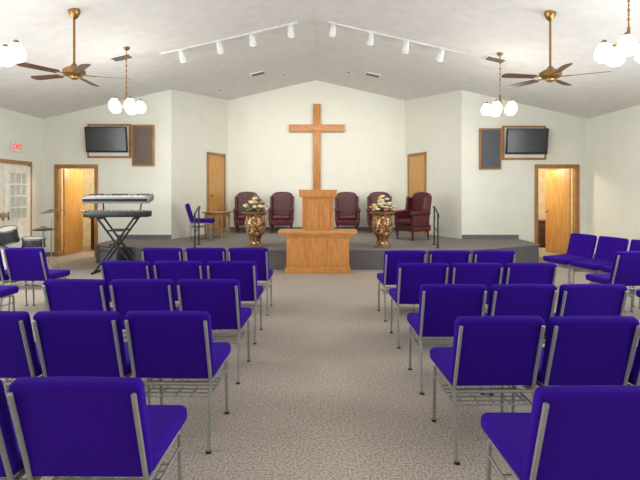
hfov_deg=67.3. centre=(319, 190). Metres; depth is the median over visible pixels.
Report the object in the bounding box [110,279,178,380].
chair
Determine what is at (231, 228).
baseboard
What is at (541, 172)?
wall
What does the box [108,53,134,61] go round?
ceiling vent
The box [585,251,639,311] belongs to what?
chair
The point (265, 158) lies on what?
wall
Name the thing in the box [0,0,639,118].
ceiling
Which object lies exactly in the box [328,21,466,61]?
track light
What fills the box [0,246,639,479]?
floor
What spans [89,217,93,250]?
dresser
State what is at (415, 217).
wingback armchair
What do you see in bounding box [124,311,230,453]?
chair
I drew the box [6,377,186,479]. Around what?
chair
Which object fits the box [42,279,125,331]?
chair
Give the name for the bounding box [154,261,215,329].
chair
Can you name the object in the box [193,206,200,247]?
handrail
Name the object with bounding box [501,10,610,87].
ceiling fan
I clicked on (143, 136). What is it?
speaker panel
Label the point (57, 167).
trim
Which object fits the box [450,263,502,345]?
chair
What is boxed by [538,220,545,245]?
filing cabinet
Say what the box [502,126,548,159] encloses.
television
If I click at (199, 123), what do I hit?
wall
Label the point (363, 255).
stage platform
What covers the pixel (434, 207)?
handrail
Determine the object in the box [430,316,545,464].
chair
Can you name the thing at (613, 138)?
wall
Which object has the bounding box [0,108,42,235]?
wall
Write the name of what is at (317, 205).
pulpit
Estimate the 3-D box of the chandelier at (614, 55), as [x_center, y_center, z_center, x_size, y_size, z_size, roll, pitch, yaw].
[3.080,-1.826,4.821,0.585,1.051,0.562,0,0,0]
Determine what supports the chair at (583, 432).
on the floor
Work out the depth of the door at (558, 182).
11.51 m
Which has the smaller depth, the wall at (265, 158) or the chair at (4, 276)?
the chair at (4, 276)
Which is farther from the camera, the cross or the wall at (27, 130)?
the cross
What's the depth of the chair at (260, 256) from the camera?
5.76 m
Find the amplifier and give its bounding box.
[99,244,126,263]
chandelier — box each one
[0,40,25,66]
[108,46,145,113]
[481,52,516,116]
[594,0,639,66]
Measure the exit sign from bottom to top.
0.200 m
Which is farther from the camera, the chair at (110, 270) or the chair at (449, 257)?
the chair at (449, 257)
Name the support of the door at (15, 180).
in the wall at (27, 130)
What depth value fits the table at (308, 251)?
8.73 m
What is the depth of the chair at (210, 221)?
10.58 m
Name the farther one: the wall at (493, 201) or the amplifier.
the wall at (493, 201)
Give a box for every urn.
[242,195,268,247]
[369,195,395,247]
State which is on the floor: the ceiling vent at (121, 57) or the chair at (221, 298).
the chair at (221, 298)
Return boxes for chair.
[0,250,27,310]
[0,286,18,310]
[0,311,43,402]
[0,379,73,479]
[3,248,69,310]
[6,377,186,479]
[32,311,150,404]
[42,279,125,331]
[100,261,151,304]
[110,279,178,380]
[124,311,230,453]
[142,248,182,278]
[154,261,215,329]
[177,279,251,383]
[184,203,214,240]
[185,248,225,278]
[207,261,262,343]
[228,248,272,315]
[377,250,425,321]
[389,263,448,348]
[407,284,486,394]
[428,250,470,283]
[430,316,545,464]
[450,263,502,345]
[472,250,515,283]
[481,385,639,479]
[484,284,557,395]
[487,263,556,310]
[511,316,639,411]
[543,233,597,283]
[543,284,627,343]
[569,236,629,283]
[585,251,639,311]
[600,239,639,306]
[627,336,639,385]
[630,286,633,311]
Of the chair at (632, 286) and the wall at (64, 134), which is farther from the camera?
the wall at (64, 134)
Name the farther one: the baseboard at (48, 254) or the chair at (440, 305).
the baseboard at (48, 254)
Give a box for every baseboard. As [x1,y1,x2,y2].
[45,235,170,256]
[230,227,398,230]
[462,235,518,238]
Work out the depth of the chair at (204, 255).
5.75 m
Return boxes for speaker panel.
[132,125,154,165]
[479,128,500,169]
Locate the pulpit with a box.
[298,190,336,228]
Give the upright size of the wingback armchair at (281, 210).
1.079 m
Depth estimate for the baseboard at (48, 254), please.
10.98 m
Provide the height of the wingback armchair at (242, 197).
1.079 m
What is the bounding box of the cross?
[289,104,344,189]
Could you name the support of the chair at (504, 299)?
on the floor
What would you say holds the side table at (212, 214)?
on the stage platform
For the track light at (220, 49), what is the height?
0.724 m
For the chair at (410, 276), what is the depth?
4.57 m
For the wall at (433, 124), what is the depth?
11.73 m
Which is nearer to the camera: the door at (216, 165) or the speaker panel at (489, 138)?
the speaker panel at (489, 138)
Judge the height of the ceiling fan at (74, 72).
0.930 m
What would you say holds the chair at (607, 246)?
on the floor
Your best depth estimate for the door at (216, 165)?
12.73 m
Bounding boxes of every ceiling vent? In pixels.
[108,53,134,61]
[250,70,265,76]
[365,72,380,77]
[483,55,507,63]
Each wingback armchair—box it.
[233,192,259,232]
[267,192,294,232]
[334,192,360,230]
[366,192,392,232]
[393,192,431,240]
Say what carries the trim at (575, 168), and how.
attached to the wall at (493, 201)
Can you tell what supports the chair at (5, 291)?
on the floor
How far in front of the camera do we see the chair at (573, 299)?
3.51 m
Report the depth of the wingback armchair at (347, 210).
12.94 m
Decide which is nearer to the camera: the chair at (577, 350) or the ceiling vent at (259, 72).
the chair at (577, 350)
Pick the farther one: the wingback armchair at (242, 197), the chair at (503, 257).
the wingback armchair at (242, 197)
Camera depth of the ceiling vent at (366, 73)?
11.36 m
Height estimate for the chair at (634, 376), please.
0.822 m
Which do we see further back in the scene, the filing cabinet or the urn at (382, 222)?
the filing cabinet
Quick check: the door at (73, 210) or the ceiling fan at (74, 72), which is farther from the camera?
the door at (73, 210)
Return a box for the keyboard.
[82,194,153,274]
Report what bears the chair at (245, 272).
on the floor
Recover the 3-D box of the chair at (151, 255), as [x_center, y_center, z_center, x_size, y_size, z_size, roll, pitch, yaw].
[-1.886,1.090,6.035,0.485,0.822,0.641,0,0,1]
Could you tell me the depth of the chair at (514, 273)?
4.54 m
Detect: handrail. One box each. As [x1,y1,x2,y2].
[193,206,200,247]
[432,206,439,247]
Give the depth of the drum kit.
8.28 m
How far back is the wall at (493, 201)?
11.00 m
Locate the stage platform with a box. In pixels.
[96,231,539,269]
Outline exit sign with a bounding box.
[10,142,21,152]
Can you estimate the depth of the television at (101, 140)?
10.82 m
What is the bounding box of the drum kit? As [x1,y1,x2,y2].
[0,209,64,280]
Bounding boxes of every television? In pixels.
[84,124,130,157]
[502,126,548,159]
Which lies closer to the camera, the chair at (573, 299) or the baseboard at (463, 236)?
the chair at (573, 299)
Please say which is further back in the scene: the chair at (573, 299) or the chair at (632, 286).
the chair at (632, 286)
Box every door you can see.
[0,159,31,247]
[63,169,84,254]
[207,152,225,233]
[407,152,425,233]
[544,169,570,253]
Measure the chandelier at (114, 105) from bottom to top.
1.074 m
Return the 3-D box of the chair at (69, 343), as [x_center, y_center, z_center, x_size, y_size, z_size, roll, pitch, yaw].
[-1.375,1.090,2.995,0.485,0.822,0.641,0,0,0]
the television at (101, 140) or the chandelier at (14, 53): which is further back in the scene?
the television at (101, 140)
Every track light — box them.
[160,22,297,62]
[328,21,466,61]
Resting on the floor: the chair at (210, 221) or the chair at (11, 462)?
the chair at (11, 462)
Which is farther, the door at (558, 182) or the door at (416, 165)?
the door at (416, 165)
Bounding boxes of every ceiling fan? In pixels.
[17,8,126,86]
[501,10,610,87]
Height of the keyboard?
1.450 m
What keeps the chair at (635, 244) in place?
on the floor
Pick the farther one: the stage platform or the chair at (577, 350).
the stage platform
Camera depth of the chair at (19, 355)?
2.75 m
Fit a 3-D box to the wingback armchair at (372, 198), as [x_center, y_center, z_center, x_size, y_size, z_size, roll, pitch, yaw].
[1.581,0.558,12.764,0.690,1.079,0.683,0,0,6]
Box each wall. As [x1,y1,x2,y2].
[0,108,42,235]
[43,90,170,251]
[61,169,93,249]
[171,89,227,238]
[228,80,404,230]
[405,90,461,238]
[462,90,586,242]
[538,169,571,232]
[587,105,639,253]
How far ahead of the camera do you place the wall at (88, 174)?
13.20 m
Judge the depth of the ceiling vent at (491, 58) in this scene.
8.47 m
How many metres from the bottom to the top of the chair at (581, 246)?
0.822 m
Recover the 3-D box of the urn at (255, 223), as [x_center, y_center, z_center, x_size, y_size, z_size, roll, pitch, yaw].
[-1.278,0.589,9.506,0.505,1.022,0.529,0,0,0]
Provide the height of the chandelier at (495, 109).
1.054 m
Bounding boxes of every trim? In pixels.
[54,164,97,256]
[535,164,579,242]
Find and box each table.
[202,211,231,238]
[278,229,357,273]
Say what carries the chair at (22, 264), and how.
on the floor
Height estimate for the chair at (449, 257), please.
0.822 m
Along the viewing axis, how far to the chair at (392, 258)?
5.51 m

